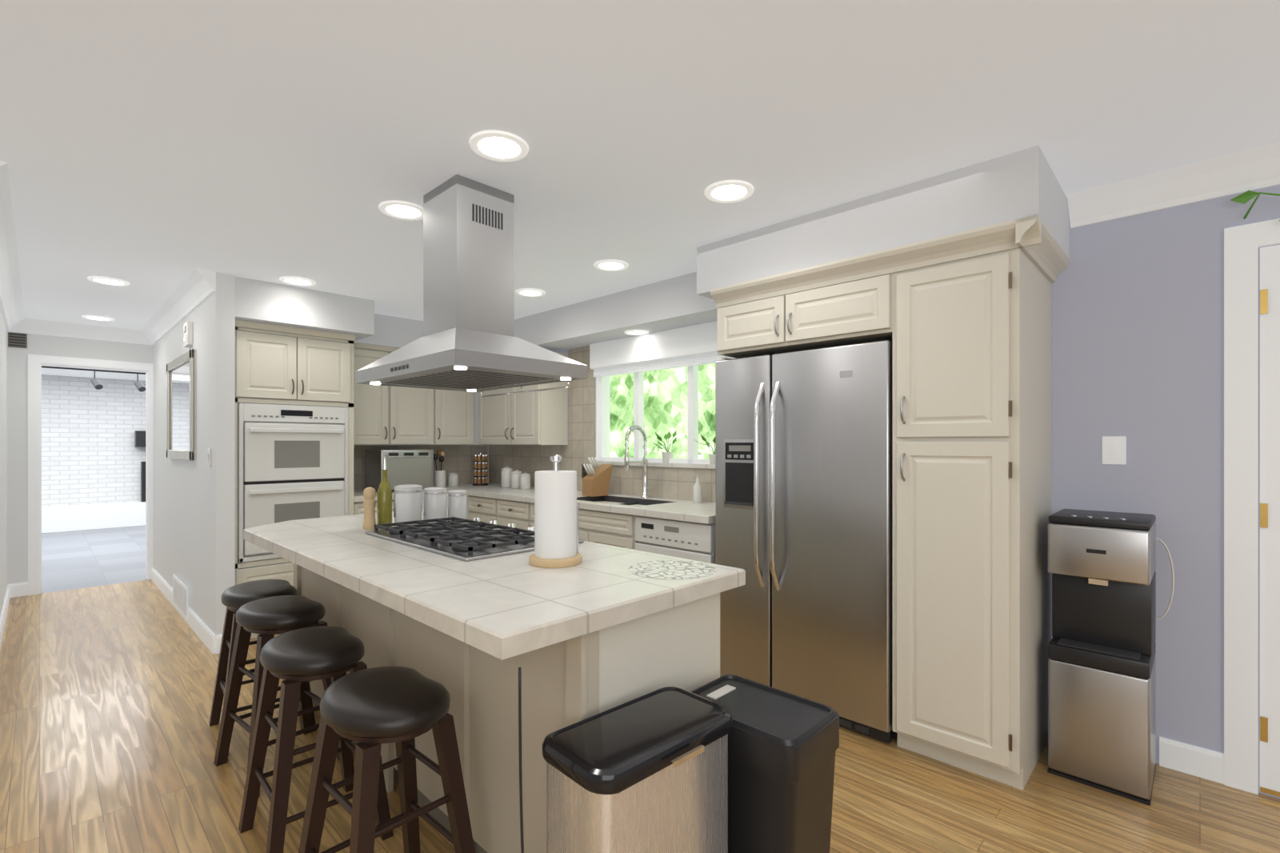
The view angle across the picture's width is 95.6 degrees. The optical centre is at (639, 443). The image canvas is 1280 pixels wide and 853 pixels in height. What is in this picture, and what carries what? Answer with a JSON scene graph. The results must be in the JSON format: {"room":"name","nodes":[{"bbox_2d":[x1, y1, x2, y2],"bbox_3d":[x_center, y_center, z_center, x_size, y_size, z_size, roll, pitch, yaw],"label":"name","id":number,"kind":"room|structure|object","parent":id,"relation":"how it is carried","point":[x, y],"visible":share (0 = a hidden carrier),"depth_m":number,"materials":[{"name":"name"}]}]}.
{"room":"kitchen","nodes":[
{"label":"kitchen","id":0,"kind":"room"},
{"bbox_2d":[0,306,7,616],"bbox_3d":[-4.004,0.117,3.519,4.050,2.400,0.120,0,0,44],"label":"wall","id":1,"kind":"structure","parent":0,"point":[3,330],"depth_m":4.42,"materials":[{"name":"white paint"}]},
{"bbox_2d":[7,332,152,583],"bbox_3d":[-5.136,0.117,5.349,0.120,2.400,1.180,0,0,44],"label":"wall","id":2,"kind":"structure","parent":0,"point":[37,344],"depth_m":5.03,"materials":[{"name":"white paint"}]},
{"bbox_2d":[8,332,27,347],"bbox_3d":[-5.372,-0.895,5.005,0.016,0.125,0.112,0,0,44],"label":"air vent","id":3,"kind":"object","parent":2,"relation":"in","point":[18,340],"visible":1,"depth_m":5.00,"materials":[{"name":"grey metal"}]},
{"bbox_2d":[28,353,153,595],"bbox_3d":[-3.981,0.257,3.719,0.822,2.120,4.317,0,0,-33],"label":"trim","id":4,"kind":"structure","parent":2,"relation":"attached to","point":[35,362],"depth_m":5.11,"materials":[{"name":"white wood"}]},
{"bbox_2d":[41,374,145,506],"bbox_3d":[-7.087,0.117,7.539,5.730,2.400,7.000,0,0,44],"label":"wall","id":5,"kind":"structure","parent":0,"point":[90,455],"depth_m":9.44,"materials":[{"name":"white brick"}]},
{"bbox_2d":[41,368,145,380],"bbox_3d":[-7.087,-1.133,7.539,5.729,0.100,7.000,0,0,44],"label":"ceiling","id":6,"kind":"structure","parent":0,"point":[47,371],"depth_m":8.97,"materials":[{"name":"white paint"}]},
{"bbox_2d":[41,365,145,391],"bbox_3d":[-7.755,-0.930,8.323,0.180,0.304,2.000,0,0,44],"label":"track light","id":7,"kind":"object","parent":6,"relation":"attached to","point":[95,382],"visible":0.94,"depth_m":8.32,"materials":[{"name":"black metal"}]},
{"bbox_2d":[152,272,235,635],"bbox_3d":[-3.675,0.117,4.688,2.900,2.400,0.100,0,0,44],"label":"wall","id":8,"kind":"structure","parent":0,"point":[214,320],"depth_m":3.88,"materials":[{"name":"white paint"}]},
{"bbox_2d":[172,574,187,619],"bbox_3d":[-3.526,1.162,4.446,0.650,0.230,0.010,0,0,44],"label":"air vent","id":9,"kind":"object","parent":8,"relation":"in","point":[180,590],"visible":1,"depth_m":4.41,"materials":[{"name":"white metal"}]},
{"bbox_2d":[166,348,195,460],"bbox_3d":[-3.558,-0.278,4.485,1.150,0.790,0.028,0,0,44],"label":"mirror","id":10,"kind":"object","parent":8,"relation":"attached to","point":[181,372],"visible":1,"depth_m":4.40,"materials":[{"name":"white mirror"}]},
{"bbox_2d":[183,320,192,347],"bbox_3d":[-3.292,-0.798,4.221,0.160,0.170,0.038,0,0,44],"label":"thermostat","id":11,"kind":"object","parent":8,"relation":"attached to","point":[188,326],"visible":1,"depth_m":4.17,"materials":[{"name":"white plastic"}]},
{"bbox_2d":[207,448,211,467],"bbox_3d":[-2.794,0.087,3.757,0.080,0.120,0.012,0,0,44],"label":"hall light switch","id":12,"kind":"object","parent":8,"relation":"attached to","point":[209,455],"visible":1,"depth_m":3.75,"materials":[{"name":"white plastic"}]},
{"bbox_2d":[0,567,1223,783],"bbox_3d":[-1.669,1.259,1.403,10.350,0.114,6.700,0,0,44],"label":"baseboard","id":13,"kind":"structure","parent":8,"relation":"attached to","point":[1208,764],"depth_m":2.36,"materials":[{"name":"white wood"}]},
{"bbox_2d":[0,143,1279,345],"bbox_3d":[-1.669,-1.022,1.403,10.350,0.119,6.700,0,0,44],"label":"crown molding","id":14,"kind":"structure","parent":8,"relation":"attached to","point":[1258,168],"depth_m":2.49,"materials":[{"name":"white wood"}]},
{"bbox_2d":[188,311,479,610],"bbox_3d":[-2.452,0.117,5.127,0.150,2.400,2.430,0,0,44],"label":"wall","id":15,"kind":"structure","parent":0,"point":[190,315],"depth_m":4.27,"materials":[{"name":"white paint"}]},
{"bbox_2d":[353,342,475,444],"bbox_3d":[-2.071,-0.406,5.148,0.343,0.825,1.221,0,0,44],"label":"upper cabinet","id":16,"kind":"object","parent":15,"relation":"attached to","point":[383,414],"visible":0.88,"depth_m":5.00,"materials":[{"name":"beige wood"}]},
{"bbox_2d":[0,0,1279,330],"bbox_3d":[-1.659,-1.133,1.428,10.570,0.100,6.950,0,0,44],"label":"ceiling","id":17,"kind":"structure","parent":0,"point":[145,144],"depth_m":1.91,"materials":[{"name":"paint"}]},
{"bbox_2d":[81,315,114,320],"bbox_3d":[-4.641,-1.077,4.968,0.210,0.012,0.210,0,0,44],"label":"recessed light","id":18,"kind":"object","parent":17,"relation":"in","point":[97,318],"visible":1,"depth_m":4.96,"materials":[{"name":"white plastic"}]},
{"bbox_2d":[87,276,130,286],"bbox_3d":[-3.518,-1.077,3.842,0.210,0.012,0.210,0,0,44],"label":"recessed light","id":19,"kind":"object","parent":17,"relation":"in","point":[98,279],"visible":1,"depth_m":3.84,"materials":[{"name":"white plastic"}]},
{"bbox_2d":[279,276,315,286],"bbox_3d":[-2.267,-1.077,3.843,0.210,0.012,0.210,0,0,44],"label":"recessed light","id":20,"kind":"object","parent":17,"relation":"in","point":[293,280],"visible":1,"depth_m":3.83,"materials":[{"name":"white plastic"}]},
{"bbox_2d":[235,276,374,341],"bbox_3d":[-2.585,-0.952,4.318,0.778,0.258,0.878,0,0,44],"label":"soffit beam","id":21,"kind":"structure","parent":17,"relation":"attached to","point":[257,301],"depth_m":4.02,"materials":[{"name":"paint"}]},
{"bbox_2d":[353,313,423,351],"bbox_3d":[-2.052,-0.952,5.186,0.338,0.258,1.106,0,0,44],"label":"soffit beam","id":22,"kind":"structure","parent":17,"relation":"attached to","point":[392,331],"depth_m":4.91,"materials":[{"name":"paint"}]},
{"bbox_2d":[379,200,423,219],"bbox_3d":[-1.093,-1.077,2.683,0.210,0.012,0.210,0,0,44],"label":"recessed light","id":23,"kind":"object","parent":17,"relation":"in","point":[400,210],"visible":0.94,"depth_m":2.67,"materials":[{"name":"white plastic"}]},
{"bbox_2d":[355,174,587,396],"bbox_3d":[-0.752,-0.660,2.518,0.900,0.840,0.602,0,0,44],"label":"range hood","id":24,"kind":"object","parent":17,"relation":"attached to","point":[469,342],"visible":1,"depth_m":2.39,"materials":[{"name":"metal"}]},
{"bbox_2d":[469,130,528,161],"bbox_3d":[-0.511,-1.077,2.106,0.210,0.012,0.210,0,0,44],"label":"recessed light","id":25,"kind":"object","parent":17,"relation":"in","point":[498,146],"visible":1,"depth_m":2.10,"materials":[{"name":"white plastic"}]},
{"bbox_2d":[516,288,545,296],"bbox_3d":[-0.779,-1.077,4.131,0.210,0.012,0.210,0,0,44],"label":"recessed light","id":26,"kind":"object","parent":17,"relation":"in","point":[527,292],"visible":1,"depth_m":4.12,"materials":[{"name":"white plastic"}]},
{"bbox_2d":[593,259,628,271],"bbox_3d":[-0.174,-1.077,3.505,0.210,0.012,0.210,0,0,44],"label":"recessed light","id":27,"kind":"object","parent":17,"relation":"in","point":[606,265],"visible":1,"depth_m":3.49,"materials":[{"name":"white plastic"}]},
{"bbox_2d":[514,271,717,351],"bbox_3d":[-0.500,-0.952,4.694,3.256,0.258,0.338,0,0,44],"label":"soffit beam","id":28,"kind":"structure","parent":17,"relation":"attached to","point":[674,302],"depth_m":4.14,"materials":[{"name":"white paint"}]},
{"bbox_2d":[624,329,648,335],"bbox_3d":[-0.025,-0.817,4.250,0.180,0.012,0.180,0,0,44],"label":"recessed light","id":29,"kind":"object","parent":28,"relation":"attached to","point":[632,332],"visible":1,"depth_m":4.25,"materials":[{"name":"white plastic"}]},
{"bbox_2d":[704,180,753,203],"bbox_3d":[0.381,-1.077,2.482,0.210,0.012,0.210,0,0,44],"label":"recessed light","id":30,"kind":"object","parent":17,"relation":"in","point":[738,190],"visible":1,"depth_m":2.47,"materials":[{"name":"white plastic"}]},
{"bbox_2d":[0,525,1279,852],"bbox_3d":[-3.494,1.347,3.652,16.300,0.060,7.600,0,0,44],"label":"floor","id":31,"kind":"structure","parent":0,"point":[108,743],"depth_m":2.28,"materials":[{"name":"brown wood"}]},
{"bbox_2d":[41,430,145,532],"bbox_3d":[-8.749,0.547,9.144,0.690,1.540,5.000,0,0,44],"label":"fireplace","id":32,"kind":"object","parent":31,"relation":"on","point":[70,518],"visible":0.37,"depth_m":9.05,"materials":[{"name":"white stone"}]},
{"bbox_2d":[208,579,316,755],"bbox_3d":[-1.759,0.988,2.699,0.368,0.659,0.410,0,0,-41],"label":"stool","id":33,"kind":"object","parent":31,"relation":"on","point":[234,597],"visible":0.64,"depth_m":2.68,"materials":[{"name":"leather"}]},
{"bbox_2d":[213,595,339,796],"bbox_3d":[-1.485,0.988,2.407,0.410,0.659,0.368,0,0,39],"label":"stool","id":34,"kind":"object","parent":31,"relation":"on","point":[268,617],"visible":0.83,"depth_m":2.37,"materials":[{"name":"leather"}]},
{"bbox_2d":[235,319,355,638],"bbox_3d":[-2.645,0.249,4.309,0.700,2.135,0.775,0,0,44],"label":"oven cabinet","id":35,"kind":"object","parent":31,"relation":"on","point":[275,364],"visible":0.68,"depth_m":4.05,"materials":[{"name":"beige wood"}]},
{"bbox_2d":[237,403,347,562],"bbox_3d":[-2.415,0.257,4.087,0.085,1.060,0.685,0,0,44],"label":"oven","id":36,"kind":"object","parent":35,"relation":"in","point":[293,460],"depth_m":4.04,"materials":[{"name":"white metal"}]},
{"bbox_2d":[238,625,393,852],"bbox_3d":[-1.102,0.988,1.968,0.368,0.659,0.410,0,0,-44],"label":"stool","id":37,"kind":"object","parent":31,"relation":"on","point":[322,652],"visible":0.86,"depth_m":1.88,"materials":[{"name":"leather"}]},
{"bbox_2d":[298,665,475,852],"bbox_3d":[-0.693,0.988,1.586,0.410,0.659,0.368,0,0,42],"label":"stool","id":38,"kind":"object","parent":31,"relation":"on","point":[372,707],"visible":1,"depth_m":1.56,"materials":[{"name":"leather"}]},
{"bbox_2d":[353,488,457,515],"bbox_3d":[-2.080,0.857,4.938,0.639,0.920,0.906,0,0,44],"label":"base cabinet","id":39,"kind":"object","parent":31,"relation":"on","point":[358,498],"visible":0.06,"depth_m":4.47,"materials":[{"name":"beige wood"}]},
{"bbox_2d":[365,448,433,490],"bbox_3d":[-2.078,0.222,5.037,0.372,0.350,0.460,0,0,44],"label":"toaster oven","id":40,"kind":"object","parent":39,"relation":"on","point":[405,466],"visible":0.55,"depth_m":4.91,"materials":[{"name":"metal"}]},
{"bbox_2d":[433,448,445,487],"bbox_3d":[-1.839,0.222,5.328,0.108,0.350,0.122,0,0,3],"label":"utensil crock","id":41,"kind":"object","parent":39,"relation":"on","point":[439,476],"visible":0.92,"depth_m":5.28,"materials":[{"name":"white ceramic"}]},
{"bbox_2d":[243,511,745,852],"bbox_3d":[-0.829,0.857,2.352,2.380,0.921,0.903,0,0,44],"label":"kitchen island","id":42,"kind":"object","parent":31,"relation":"on","point":[617,626],"visible":0.66,"depth_m":1.71,"materials":[{"name":"tile"}]},
{"bbox_2d":[362,487,375,529],"bbox_3d":[-1.267,0.299,2.718,0.060,0.195,0.060,0,0,44],"label":"pepper mill","id":43,"kind":"object","parent":42,"relation":"on","point":[370,493],"visible":0.96,"depth_m":2.70,"materials":[{"name":"brown wood"}]},
{"bbox_2d":[376,456,391,527],"bbox_3d":[-1.219,0.230,2.769,0.066,0.335,0.066,0,0,44],"label":"oil bottle","id":44,"kind":"object","parent":42,"relation":"on","point":[384,493],"visible":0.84,"depth_m":2.75,"materials":[{"name":"yellow"}]},
{"bbox_2d":[393,484,422,526],"bbox_3d":[-1.117,0.297,2.795,0.126,0.200,0.126,0,0,-19],"label":"jar","id":45,"kind":"object","parent":42,"relation":"on","point":[407,498],"visible":0.85,"depth_m":2.74,"materials":[{"name":"white ceramic"}]},
{"bbox_2d":[422,487,446,523],"bbox_3d":[-1.023,0.307,2.892,0.112,0.180,0.112,0,0,-1],"label":"jar","id":46,"kind":"object","parent":42,"relation":"on","point":[434,498],"visible":0.87,"depth_m":2.85,"materials":[{"name":"white ceramic"}]},
{"bbox_2d":[447,489,467,520],"bbox_3d":[-0.940,0.317,2.979,0.098,0.160,0.098,0,0,-1],"label":"jar","id":47,"kind":"object","parent":42,"relation":"on","point":[457,499],"visible":0.87,"depth_m":2.94,"materials":[{"name":"white ceramic"}]},
{"bbox_2d":[364,516,583,561],"bbox_3d":[-0.722,0.376,2.449,0.880,0.042,0.520,0,0,44],"label":"cooktop","id":48,"kind":"object","parent":42,"relation":"in","point":[464,539],"visible":0.93,"depth_m":2.31,"materials":[{"name":"metal"}]},
{"bbox_2d":[528,454,582,567],"bbox_3d":[-0.281,0.216,1.940,0.176,0.362,0.176,0,0,44],"label":"paper towel","id":49,"kind":"object","parent":42,"relation":"on","point":[556,506],"visible":1,"depth_m":1.88,"materials":[{"name":"white paper"}]},
{"bbox_2d":[518,667,523,852],"bbox_3d":[-0.203,0.888,1.202,0.097,0.853,0.011,0,0,-7],"label":"cord","id":50,"kind":"object","parent":31,"relation":"on","point":[519,668],"visible":1,"depth_m":1.20,"materials":[{"name":"black plastic"}]},
{"bbox_2d":[444,482,715,549],"bbox_3d":[-0.589,0.857,4.568,3.298,0.920,0.639,0,0,44],"label":"base cabinet","id":51,"kind":"object","parent":31,"relation":"on","point":[610,519],"visible":0.37,"depth_m":3.97,"materials":[{"name":"beige wood"}]},
{"bbox_2d":[447,472,458,486],"bbox_3d":[-1.757,0.332,5.450,0.098,0.130,0.100,0,0,44],"label":"canister","id":52,"kind":"object","parent":51,"relation":"on","point":[452,478],"visible":1,"depth_m":5.41,"materials":[{"name":"white ceramic"}]},
{"bbox_2d":[472,452,488,485],"bbox_3d":[-1.540,0.241,5.603,0.150,0.312,0.150,0,0,44],"label":"spice rack","id":53,"kind":"object","parent":51,"relation":"on","point":[480,461],"visible":1,"depth_m":5.55,"materials":[{"name":"brown glass"}]},
{"bbox_2d":[500,466,530,488],"bbox_3d":[-1.121,0.302,5.239,0.383,0.190,0.116,0,0,44],"label":"canister","id":54,"kind":"object","parent":51,"relation":"on","point":[510,478],"visible":1,"depth_m":5.19,"materials":[{"name":"white ceramic"}]},
{"bbox_2d":[582,456,612,496],"bbox_3d":[-0.333,0.249,4.492,0.120,0.297,0.221,0,0,44],"label":"knife block","id":55,"kind":"object","parent":51,"relation":"on","point":[596,482],"visible":1,"depth_m":4.45,"materials":[{"name":"brown wood"}]},
{"bbox_2d":[624,424,654,498],"bbox_3d":[-0.001,0.129,4.200,0.122,0.537,0.239,0,0,44],"label":"faucet","id":56,"kind":"object","parent":51,"relation":"on","point":[626,459],"visible":1,"depth_m":4.26,"materials":[{"name":"silver metal"}]},
{"bbox_2d":[693,474,702,503],"bbox_3d":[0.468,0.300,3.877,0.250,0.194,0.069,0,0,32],"label":"soap bottle","id":57,"kind":"object","parent":51,"relation":"on","point":[698,488],"visible":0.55,"depth_m":3.91,"materials":[{"name":"white plastic"}]},
{"bbox_2d":[541,686,732,852],"bbox_3d":[0.016,0.986,1.352,0.441,0.662,0.264,0,0,-43],"label":"trash can","id":58,"kind":"object","parent":31,"relation":"on","point":[648,773],"visible":1,"depth_m":1.27,"materials":[{"name":"silver metal"}]},
{"bbox_2d":[635,516,715,563],"bbox_3d":[0.387,0.882,3.640,0.590,0.870,0.605,0,0,44],"label":"dishwasher","id":59,"kind":"object","parent":31,"relation":"on","point":[688,540],"visible":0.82,"depth_m":3.40,"materials":[{"name":"white metal"}]},
{"bbox_2d":[690,674,839,852],"bbox_3d":[0.317,1.011,1.581,0.374,0.612,0.266,0,0,44],"label":"trash can","id":60,"kind":"object","parent":31,"relation":"on","point":[782,746],"depth_m":1.45,"materials":[{"name":"black plastic"}]},
{"bbox_2d":[715,340,897,743],"bbox_3d":[0.932,0.427,3.024,0.930,1.760,0.695,0,0,44],"label":"fridge","id":61,"kind":"object","parent":31,"relation":"on","point":[804,438],"visible":0.85,"depth_m":2.75,"materials":[{"name":"silver metal"}]},
{"bbox_2d":[709,214,1070,790],"bbox_3d":[1.130,0.248,2.852,1.503,2.138,0.719,0,0,44],"label":"pantry cabinet","id":62,"kind":"object","parent":31,"relation":"on","point":[966,315],"visible":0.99,"depth_m":2.34,"materials":[{"name":"wood"}]},
{"bbox_2d":[1047,508,1174,805],"bbox_3d":[1.889,0.800,2.325,0.368,1.034,0.372,0,0,44],"label":"water dispenser","id":63,"kind":"object","parent":31,"relation":"on","point":[1102,648],"visible":1,"depth_m":2.23,"materials":[{"name":"metal"}]},
{"bbox_2d":[696,145,1069,299],"bbox_3d":[1.116,-0.952,2.890,1.570,0.258,0.688,0,0,44],"label":"soffit beam","id":64,"kind":"structure","parent":0,"point":[1022,183],"depth_m":2.45,"materials":[{"name":"white paint"}]},
{"bbox_2d":[488,184,1279,798],"bbox_3d":[1.448,0.117,3.155,8.500,2.400,0.150,0,0,44],"label":"wall","id":65,"kind":"structure","parent":0,"point":[1138,306],"depth_m":2.37,"materials":[{"name":"purple paint"}]},
{"bbox_2d":[477,352,567,444],"bbox_3d":[-1.095,-0.406,5.251,0.970,0.825,0.343,0,0,44],"label":"upper cabinet","id":66,"kind":"object","parent":65,"relation":"attached to","point":[536,418],"visible":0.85,"depth_m":5.01,"materials":[{"name":"beige wood"}]},
{"bbox_2d":[353,345,715,502],"bbox_3d":[-0.918,-0.212,4.259,3.258,1.217,1.544,0,0,44],"label":"backsplash","id":67,"kind":"structure","parent":65,"relation":"attached to","point":[670,482],"depth_m":4.97,"materials":[{"name":"tile"}]},
{"bbox_2d":[581,464,587,477],"bbox_3d":[-0.463,0.227,4.876,0.080,0.120,0.007,0,0,44],"label":"outlet","id":68,"kind":"object","parent":67,"relation":"attached to","point":[584,473],"visible":0.7,"depth_m":4.88,"materials":[{"name":"brown metal"}]},
{"bbox_2d":[589,321,735,468],"bbox_3d":[0.201,-0.327,4.310,1.500,0.987,0.220,0,0,44],"label":"window","id":69,"kind":"structure","parent":65,"relation":"in","point":[691,346],"depth_m":4.32,"materials":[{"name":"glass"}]},
{"bbox_2d":[1102,436,1126,464],"bbox_3d":[2.027,0.027,2.480,0.080,0.120,0.012,0,0,44],"label":"wall light switch","id":70,"kind":"object","parent":65,"relation":"attached to","point":[1114,447],"visible":1,"depth_m":2.48,"materials":[{"name":"white plastic"}]},
{"bbox_2d":[1224,218,1279,794],"bbox_3d":[2.623,0.242,1.901,1.000,2.150,0.019,0,0,44],"label":"door frame","id":71,"kind":"structure","parent":65,"relation":"attached to","point":[1242,243],"depth_m":2.21,"materials":[{"name":"white wood"}]},
{"bbox_2d":[1229,190,1279,220],"bbox_3d":[2.395,-0.868,2.062,0.422,0.150,0.054,0,0,44],"label":"plant","id":72,"kind":"object","parent":65,"relation":"attached to","point":[1246,196],"visible":1,"depth_m":2.17,"materials":[{"name":"green plant"}]},
{"bbox_2d":[1260,244,1279,796],"bbox_3d":[2.602,0.283,1.878,0.810,2.043,0.077,0,0,44],"label":"door","id":73,"kind":"structure","parent":65,"relation":"in","point":[1270,256],"depth_m":2.16,"materials":[{"name":"white wood"}]},
{"label":"outside","id":74,"kind":"structure","parent":0,"visible":0},
{"bbox_2d":[609,363,715,459],"bbox_3d":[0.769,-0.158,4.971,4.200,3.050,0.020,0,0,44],"label":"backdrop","id":75,"kind":"structure","parent":74,"point":[665,390],"depth_m":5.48,"materials":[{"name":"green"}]}
]}

